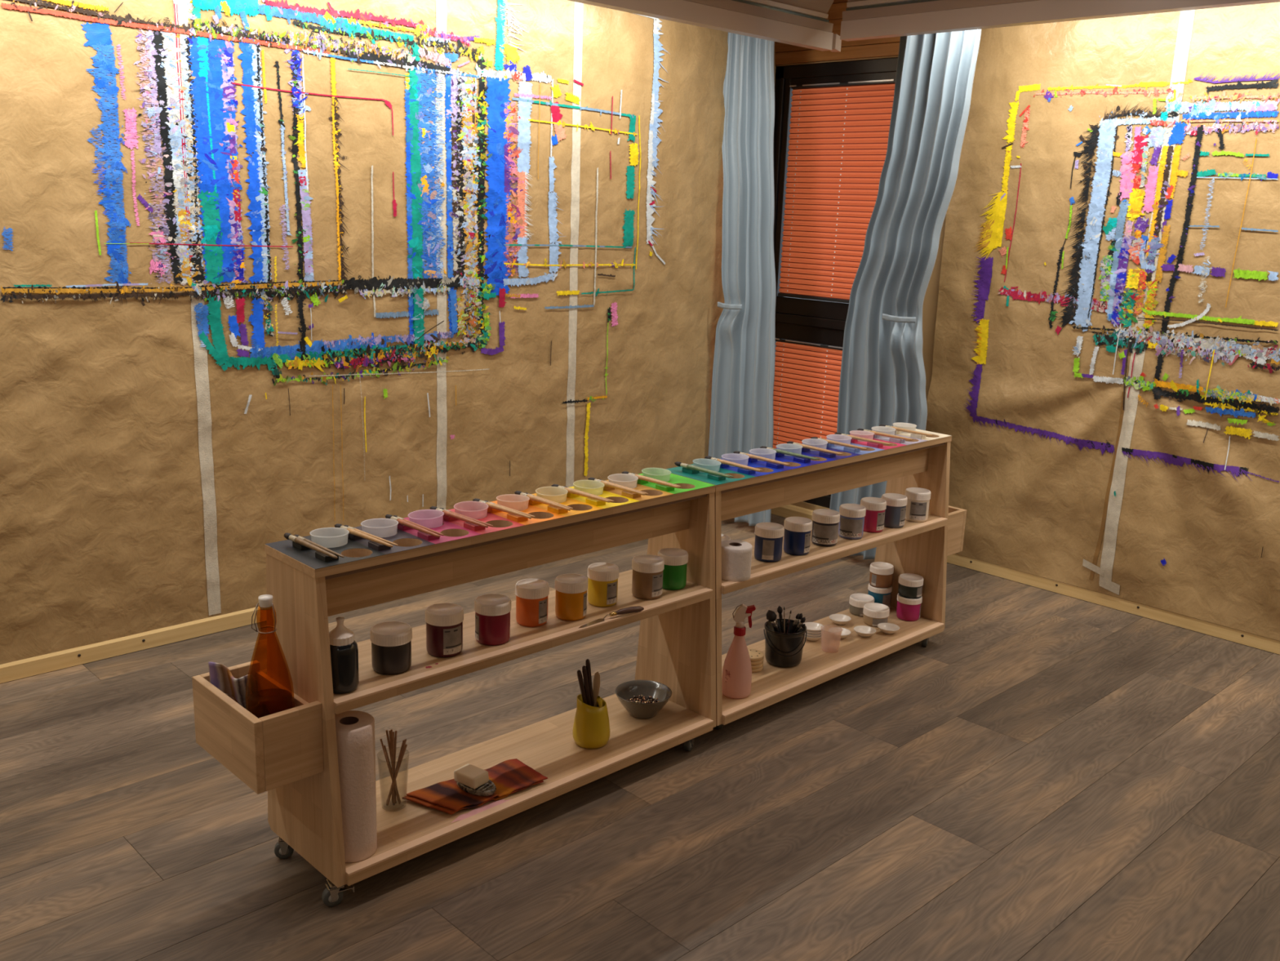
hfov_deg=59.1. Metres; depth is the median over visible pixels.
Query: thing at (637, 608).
knife
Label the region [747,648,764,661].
wooden disc
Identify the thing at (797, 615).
brush
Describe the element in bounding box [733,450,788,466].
brush
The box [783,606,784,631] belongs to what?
brush
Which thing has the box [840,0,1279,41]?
ceiling beam
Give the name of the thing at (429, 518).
plastic cup
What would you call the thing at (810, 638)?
dish
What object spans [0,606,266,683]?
baseboard
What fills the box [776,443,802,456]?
plastic cup
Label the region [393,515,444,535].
brush
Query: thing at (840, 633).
dish
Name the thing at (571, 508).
brush
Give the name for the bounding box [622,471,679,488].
brush
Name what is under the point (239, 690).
rag
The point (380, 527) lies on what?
plastic cup
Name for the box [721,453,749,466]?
plastic cup
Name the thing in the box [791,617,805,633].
brush
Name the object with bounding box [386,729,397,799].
wooden stick
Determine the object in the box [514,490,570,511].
brush
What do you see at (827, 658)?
shelf
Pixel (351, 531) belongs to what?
brush
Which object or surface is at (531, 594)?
paint jar
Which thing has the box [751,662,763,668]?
wooden disc
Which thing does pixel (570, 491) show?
brush
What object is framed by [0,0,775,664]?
wall
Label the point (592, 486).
plastic cup
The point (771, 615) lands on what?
brush
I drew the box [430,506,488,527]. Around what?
brush
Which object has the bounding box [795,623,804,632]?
brush
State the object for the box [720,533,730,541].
paint jar
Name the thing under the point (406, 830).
shelf
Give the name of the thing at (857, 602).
paint jar
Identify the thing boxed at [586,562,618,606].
paint jar
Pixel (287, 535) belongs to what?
brush
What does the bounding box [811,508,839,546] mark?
paint jar
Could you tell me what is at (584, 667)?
tool
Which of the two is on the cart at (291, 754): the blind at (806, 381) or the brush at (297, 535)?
the brush at (297, 535)
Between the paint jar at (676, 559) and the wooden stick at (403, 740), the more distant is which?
the paint jar at (676, 559)
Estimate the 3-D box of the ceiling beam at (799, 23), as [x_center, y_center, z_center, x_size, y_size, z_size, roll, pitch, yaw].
[-1.048,-1.552,2.842,5.300,0.298,0.105,-11,19,-43]
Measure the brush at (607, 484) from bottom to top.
0.015 m
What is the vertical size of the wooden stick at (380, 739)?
0.173 m
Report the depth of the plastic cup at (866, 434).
3.93 m
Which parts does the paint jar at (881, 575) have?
lid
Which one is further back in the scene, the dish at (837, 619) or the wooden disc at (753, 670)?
the dish at (837, 619)
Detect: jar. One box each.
[369,621,412,674]
[425,602,463,657]
[474,593,511,645]
[515,578,549,626]
[555,573,587,620]
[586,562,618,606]
[631,554,664,599]
[657,547,688,590]
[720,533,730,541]
[754,522,784,561]
[782,516,812,555]
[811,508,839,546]
[838,503,866,539]
[848,593,874,616]
[860,497,886,532]
[862,602,889,626]
[867,582,892,608]
[869,561,893,587]
[881,493,907,528]
[896,593,922,621]
[897,573,923,598]
[904,487,930,522]
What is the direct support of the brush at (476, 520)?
on the cart at (291, 754)
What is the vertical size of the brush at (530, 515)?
0.010 m
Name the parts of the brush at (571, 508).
handle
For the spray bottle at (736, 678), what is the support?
on the cart at (922, 548)
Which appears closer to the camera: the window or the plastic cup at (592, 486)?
the plastic cup at (592, 486)
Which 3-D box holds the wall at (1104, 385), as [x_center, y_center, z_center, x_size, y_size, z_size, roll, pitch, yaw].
[2.446,-0.583,4.061,0.207,2.500,5.150,-11,19,-43]
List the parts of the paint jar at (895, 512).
lid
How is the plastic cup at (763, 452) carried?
in the cart at (922, 548)
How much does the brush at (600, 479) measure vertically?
0.010 m
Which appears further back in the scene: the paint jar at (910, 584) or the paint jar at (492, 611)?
the paint jar at (910, 584)
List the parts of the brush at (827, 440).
handle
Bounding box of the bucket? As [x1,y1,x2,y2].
[763,618,806,667]
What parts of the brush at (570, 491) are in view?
handle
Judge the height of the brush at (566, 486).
0.010 m
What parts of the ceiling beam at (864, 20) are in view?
pale rail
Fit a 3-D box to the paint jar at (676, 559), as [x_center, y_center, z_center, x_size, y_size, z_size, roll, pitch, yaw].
[0.093,0.255,3.256,0.089,0.103,0.089,-11,19,-43]
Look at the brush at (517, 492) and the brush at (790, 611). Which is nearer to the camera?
the brush at (517, 492)
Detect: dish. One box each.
[455,779,496,795]
[802,622,824,632]
[804,631,823,637]
[804,633,823,640]
[806,628,824,635]
[828,626,851,639]
[829,613,851,625]
[853,625,875,637]
[877,622,899,634]
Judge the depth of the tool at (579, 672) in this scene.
3.11 m
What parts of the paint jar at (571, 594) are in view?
lid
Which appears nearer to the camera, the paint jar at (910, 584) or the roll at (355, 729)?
the roll at (355, 729)
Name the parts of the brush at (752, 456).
handle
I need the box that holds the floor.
[0,513,1279,960]
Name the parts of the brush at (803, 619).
handle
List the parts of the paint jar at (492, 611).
lid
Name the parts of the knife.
blade, handle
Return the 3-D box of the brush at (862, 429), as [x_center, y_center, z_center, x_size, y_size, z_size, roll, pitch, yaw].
[0.852,-0.160,3.947,0.213,0.015,0.015,14,18,38]
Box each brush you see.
[284,532,337,558]
[293,534,343,557]
[334,523,392,546]
[343,524,398,546]
[385,514,439,537]
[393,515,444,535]
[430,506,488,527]
[439,507,493,526]
[472,497,531,518]
[484,500,535,517]
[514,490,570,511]
[524,492,573,509]
[551,484,609,502]
[565,486,614,502]
[587,477,644,495]
[600,479,648,494]
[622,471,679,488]
[631,472,680,487]
[674,461,729,477]
[693,465,733,477]
[704,456,759,471]
[720,458,762,471]
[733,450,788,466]
[760,445,816,460]
[765,609,780,632]
[777,605,784,632]
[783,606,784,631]
[785,621,788,633]
[786,440,841,454]
[786,610,791,633]
[789,613,799,633]
[791,613,802,632]
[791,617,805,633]
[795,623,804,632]
[810,436,866,449]
[834,432,889,444]
[857,428,911,440]
[879,424,932,435]
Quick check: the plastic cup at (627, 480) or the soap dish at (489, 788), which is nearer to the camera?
the soap dish at (489, 788)
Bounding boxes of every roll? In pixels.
[334,710,377,862]
[721,539,752,581]
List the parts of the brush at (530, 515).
handle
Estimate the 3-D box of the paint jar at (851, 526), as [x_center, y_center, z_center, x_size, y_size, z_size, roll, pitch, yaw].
[0.717,0.139,3.828,0.089,0.105,0.089,-11,19,-43]
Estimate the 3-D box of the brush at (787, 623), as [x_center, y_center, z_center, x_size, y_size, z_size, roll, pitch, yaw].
[0.482,0.528,3.762,0.009,0.137,0.034,-3,15,-21]
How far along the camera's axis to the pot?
3.10 m
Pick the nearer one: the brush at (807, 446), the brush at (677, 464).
the brush at (677, 464)
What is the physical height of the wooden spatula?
0.197 m
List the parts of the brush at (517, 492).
handle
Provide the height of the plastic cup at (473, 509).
0.057 m
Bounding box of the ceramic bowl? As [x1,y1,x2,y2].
[614,680,671,719]
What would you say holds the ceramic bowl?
on the cart at (291, 754)
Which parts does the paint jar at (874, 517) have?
lid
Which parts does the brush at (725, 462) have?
handle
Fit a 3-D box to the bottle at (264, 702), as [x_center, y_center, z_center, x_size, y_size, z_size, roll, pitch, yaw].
[-0.804,0.429,2.450,0.101,0.377,0.101,-11,19,-43]
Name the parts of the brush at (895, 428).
handle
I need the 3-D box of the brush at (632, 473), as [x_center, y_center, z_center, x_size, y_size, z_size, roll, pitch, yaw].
[0.041,-0.001,3.174,0.192,0.010,0.010,14,18,40]
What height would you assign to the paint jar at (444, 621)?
0.109 m
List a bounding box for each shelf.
[333,568,712,714]
[345,693,713,885]
[721,514,946,594]
[721,606,943,724]
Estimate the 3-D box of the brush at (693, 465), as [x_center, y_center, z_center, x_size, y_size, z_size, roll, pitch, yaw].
[0.200,-0.029,3.315,0.192,0.010,0.010,15,19,41]
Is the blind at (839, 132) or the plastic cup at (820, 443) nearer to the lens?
the plastic cup at (820, 443)
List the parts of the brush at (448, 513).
handle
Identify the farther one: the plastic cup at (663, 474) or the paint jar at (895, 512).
the paint jar at (895, 512)
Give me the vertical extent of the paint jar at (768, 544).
0.107 m
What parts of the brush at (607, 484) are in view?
handle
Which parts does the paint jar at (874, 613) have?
lid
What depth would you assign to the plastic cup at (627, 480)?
3.18 m
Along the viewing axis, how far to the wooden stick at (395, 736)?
2.76 m
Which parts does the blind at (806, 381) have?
blind rail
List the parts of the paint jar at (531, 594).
lid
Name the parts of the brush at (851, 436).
handle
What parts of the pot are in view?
pinched spout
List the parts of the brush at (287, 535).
handle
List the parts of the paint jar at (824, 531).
lid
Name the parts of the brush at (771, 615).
handle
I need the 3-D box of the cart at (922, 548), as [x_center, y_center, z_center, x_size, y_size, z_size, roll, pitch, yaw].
[0.630,0.269,3.873,1.418,0.800,0.360,-11,19,-43]
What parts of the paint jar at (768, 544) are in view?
lid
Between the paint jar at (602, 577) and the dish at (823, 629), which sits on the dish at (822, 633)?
the dish at (823, 629)
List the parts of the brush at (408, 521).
handle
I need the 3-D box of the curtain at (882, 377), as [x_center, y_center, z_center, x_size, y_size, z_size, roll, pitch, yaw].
[1.096,-0.795,4.816,0.086,2.385,0.536,-10,18,-41]
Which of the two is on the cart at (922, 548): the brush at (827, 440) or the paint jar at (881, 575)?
the brush at (827, 440)
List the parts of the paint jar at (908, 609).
lid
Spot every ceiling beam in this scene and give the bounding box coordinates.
[567,0,841,52]
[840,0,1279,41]
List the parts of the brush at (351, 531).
handle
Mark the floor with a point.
(1052, 775)
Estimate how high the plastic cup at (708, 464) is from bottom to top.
0.058 m
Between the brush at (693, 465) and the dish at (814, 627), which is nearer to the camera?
the brush at (693, 465)
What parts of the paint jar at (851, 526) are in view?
lid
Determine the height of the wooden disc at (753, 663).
0.012 m
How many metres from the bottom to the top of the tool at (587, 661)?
0.236 m
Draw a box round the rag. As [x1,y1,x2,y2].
[208,661,257,710]
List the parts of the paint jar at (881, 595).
lid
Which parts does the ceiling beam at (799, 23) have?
pale rail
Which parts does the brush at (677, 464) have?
handle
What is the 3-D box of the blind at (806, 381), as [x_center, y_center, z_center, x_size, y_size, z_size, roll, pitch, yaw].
[0.940,-0.363,5.655,0.025,0.624,0.735,-11,19,-43]
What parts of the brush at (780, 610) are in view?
handle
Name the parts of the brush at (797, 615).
handle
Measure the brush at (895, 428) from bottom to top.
0.015 m
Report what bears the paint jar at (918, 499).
on the cart at (922, 548)
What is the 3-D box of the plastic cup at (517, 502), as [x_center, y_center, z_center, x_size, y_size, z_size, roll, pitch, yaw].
[-0.327,0.071,2.905,0.086,0.058,0.086,-7,16,-34]
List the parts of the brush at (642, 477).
handle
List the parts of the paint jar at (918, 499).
lid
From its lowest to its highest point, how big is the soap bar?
0.037 m
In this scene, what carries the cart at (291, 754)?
on the floor
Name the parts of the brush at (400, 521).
handle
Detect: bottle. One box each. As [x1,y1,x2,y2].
[247,594,292,718]
[328,616,359,693]
[721,603,755,698]
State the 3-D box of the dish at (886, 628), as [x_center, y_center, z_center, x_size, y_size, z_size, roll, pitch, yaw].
[0.895,0.537,4.075,0.080,0.022,0.080,-11,19,-43]
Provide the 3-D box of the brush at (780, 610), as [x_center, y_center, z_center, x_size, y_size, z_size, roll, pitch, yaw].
[0.476,0.508,3.755,0.019,0.179,0.062,-9,18,-39]
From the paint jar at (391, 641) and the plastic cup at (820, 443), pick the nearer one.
the paint jar at (391, 641)
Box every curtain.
[707,32,776,525]
[829,29,981,559]
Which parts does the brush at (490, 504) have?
handle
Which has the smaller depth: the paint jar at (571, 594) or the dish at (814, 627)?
the paint jar at (571, 594)
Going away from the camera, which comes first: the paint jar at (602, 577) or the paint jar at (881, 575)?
the paint jar at (602, 577)
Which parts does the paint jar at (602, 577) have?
lid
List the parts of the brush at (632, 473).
handle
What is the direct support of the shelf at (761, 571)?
attached to the cart at (922, 548)
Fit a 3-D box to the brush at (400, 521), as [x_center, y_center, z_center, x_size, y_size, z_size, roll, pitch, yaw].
[-0.532,0.106,2.634,0.213,0.015,0.015,16,19,41]
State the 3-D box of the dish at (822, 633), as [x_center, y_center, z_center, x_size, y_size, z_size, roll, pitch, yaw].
[0.607,0.540,3.979,0.080,0.022,0.080,-11,19,-43]
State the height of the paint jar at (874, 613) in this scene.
0.063 m
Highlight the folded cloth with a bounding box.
[401,758,547,814]
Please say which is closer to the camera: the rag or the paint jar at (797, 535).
the rag
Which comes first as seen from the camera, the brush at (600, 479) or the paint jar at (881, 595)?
the brush at (600, 479)
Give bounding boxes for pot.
[572,693,610,748]
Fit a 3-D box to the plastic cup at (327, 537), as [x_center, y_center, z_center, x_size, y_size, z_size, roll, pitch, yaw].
[-0.700,0.143,2.551,0.086,0.057,0.086,-5,16,-29]
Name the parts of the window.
sash, sash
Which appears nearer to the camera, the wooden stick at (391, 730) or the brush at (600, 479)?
the wooden stick at (391, 730)
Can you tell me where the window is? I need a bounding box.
[773,57,897,507]
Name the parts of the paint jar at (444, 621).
lid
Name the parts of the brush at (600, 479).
handle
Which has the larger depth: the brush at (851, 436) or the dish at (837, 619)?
the dish at (837, 619)
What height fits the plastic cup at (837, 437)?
0.055 m
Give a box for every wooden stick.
[379,737,400,804]
[382,744,400,801]
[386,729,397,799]
[386,738,406,805]
[386,739,404,804]
[386,743,407,801]
[388,729,396,803]
[390,728,395,804]
[391,730,396,799]
[391,731,394,802]
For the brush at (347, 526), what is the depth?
2.54 m
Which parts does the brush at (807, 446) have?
handle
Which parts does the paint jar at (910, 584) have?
lid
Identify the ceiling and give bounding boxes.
[832,0,848,4]
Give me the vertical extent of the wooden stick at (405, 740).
0.171 m
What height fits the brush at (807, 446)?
0.015 m
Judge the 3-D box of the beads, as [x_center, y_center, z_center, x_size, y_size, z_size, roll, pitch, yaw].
[0.009,0.660,3.342,0.108,0.011,0.106,-11,19,-43]
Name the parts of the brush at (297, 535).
handle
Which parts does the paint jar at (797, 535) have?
lid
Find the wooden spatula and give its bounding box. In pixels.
[592,671,599,706]
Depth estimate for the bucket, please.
3.71 m
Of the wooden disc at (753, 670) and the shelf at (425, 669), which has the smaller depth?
the shelf at (425, 669)
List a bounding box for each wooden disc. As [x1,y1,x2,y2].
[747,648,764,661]
[751,657,764,665]
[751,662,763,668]
[751,666,763,672]
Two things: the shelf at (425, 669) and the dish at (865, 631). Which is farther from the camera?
the dish at (865, 631)
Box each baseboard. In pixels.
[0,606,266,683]
[770,504,1279,654]
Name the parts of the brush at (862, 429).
handle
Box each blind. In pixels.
[773,337,842,448]
[777,79,895,303]
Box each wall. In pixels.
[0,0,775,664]
[774,2,1279,640]
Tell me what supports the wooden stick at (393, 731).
in the drinking glass
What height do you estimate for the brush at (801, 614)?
0.155 m
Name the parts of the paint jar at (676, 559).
lid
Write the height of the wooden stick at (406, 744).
0.161 m
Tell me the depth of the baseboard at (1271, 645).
4.71 m
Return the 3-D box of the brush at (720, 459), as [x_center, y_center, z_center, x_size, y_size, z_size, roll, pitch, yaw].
[0.293,-0.048,3.408,0.192,0.010,0.010,15,19,41]
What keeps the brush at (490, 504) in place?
on the cart at (291, 754)
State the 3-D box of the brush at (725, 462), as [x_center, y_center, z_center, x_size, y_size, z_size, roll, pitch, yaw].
[0.276,-0.050,3.401,0.213,0.015,0.015,15,19,41]
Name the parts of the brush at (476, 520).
handle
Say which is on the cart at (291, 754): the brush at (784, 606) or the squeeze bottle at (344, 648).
the squeeze bottle at (344, 648)
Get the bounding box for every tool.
[577,669,587,704]
[582,665,591,706]
[585,658,594,706]
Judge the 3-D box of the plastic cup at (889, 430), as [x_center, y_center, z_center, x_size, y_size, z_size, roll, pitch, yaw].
[0.869,-0.159,4.040,0.086,0.055,0.086,-12,19,-43]
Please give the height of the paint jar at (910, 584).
0.071 m
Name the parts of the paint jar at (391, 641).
lid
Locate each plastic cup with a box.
[309,527,349,547]
[360,518,398,537]
[408,509,444,528]
[453,501,488,519]
[496,493,529,511]
[535,486,568,502]
[573,480,604,495]
[607,473,638,488]
[641,467,671,482]
[693,458,721,472]
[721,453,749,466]
[749,448,776,461]
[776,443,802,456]
[801,438,827,451]
[826,434,852,446]
[849,430,874,441]
[871,426,895,437]
[893,422,916,433]
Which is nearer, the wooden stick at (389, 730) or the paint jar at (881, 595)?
the wooden stick at (389, 730)
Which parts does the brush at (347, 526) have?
handle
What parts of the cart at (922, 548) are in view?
panel, panel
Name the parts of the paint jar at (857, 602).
lid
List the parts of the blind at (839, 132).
blind rail, blind rail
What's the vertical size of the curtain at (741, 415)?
2.385 m
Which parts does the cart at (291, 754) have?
panel, brake lever, panel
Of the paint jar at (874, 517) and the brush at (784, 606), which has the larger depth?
the paint jar at (874, 517)
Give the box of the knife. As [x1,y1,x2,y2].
[578,605,644,627]
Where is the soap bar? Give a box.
[453,763,488,788]
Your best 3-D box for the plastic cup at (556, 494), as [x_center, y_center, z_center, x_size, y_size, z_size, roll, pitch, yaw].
[-0.234,0.054,2.991,0.086,0.055,0.086,-12,21,-43]
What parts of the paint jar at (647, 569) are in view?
lid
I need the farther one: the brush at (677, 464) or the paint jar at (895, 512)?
the paint jar at (895, 512)
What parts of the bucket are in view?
bail handle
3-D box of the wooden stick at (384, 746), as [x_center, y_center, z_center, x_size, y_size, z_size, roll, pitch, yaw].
[-0.607,0.719,2.768,0.041,0.158,0.005,-2,14,-18]
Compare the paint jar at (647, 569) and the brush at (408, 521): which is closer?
the brush at (408, 521)
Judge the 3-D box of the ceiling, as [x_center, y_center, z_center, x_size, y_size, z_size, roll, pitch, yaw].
[0.339,-1.438,1.778,5.810,0.080,5.050,-11,19,-43]
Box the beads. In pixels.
[626,694,659,702]
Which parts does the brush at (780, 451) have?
handle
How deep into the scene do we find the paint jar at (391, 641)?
2.58 m
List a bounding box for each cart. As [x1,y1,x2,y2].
[191,473,715,906]
[666,428,966,728]

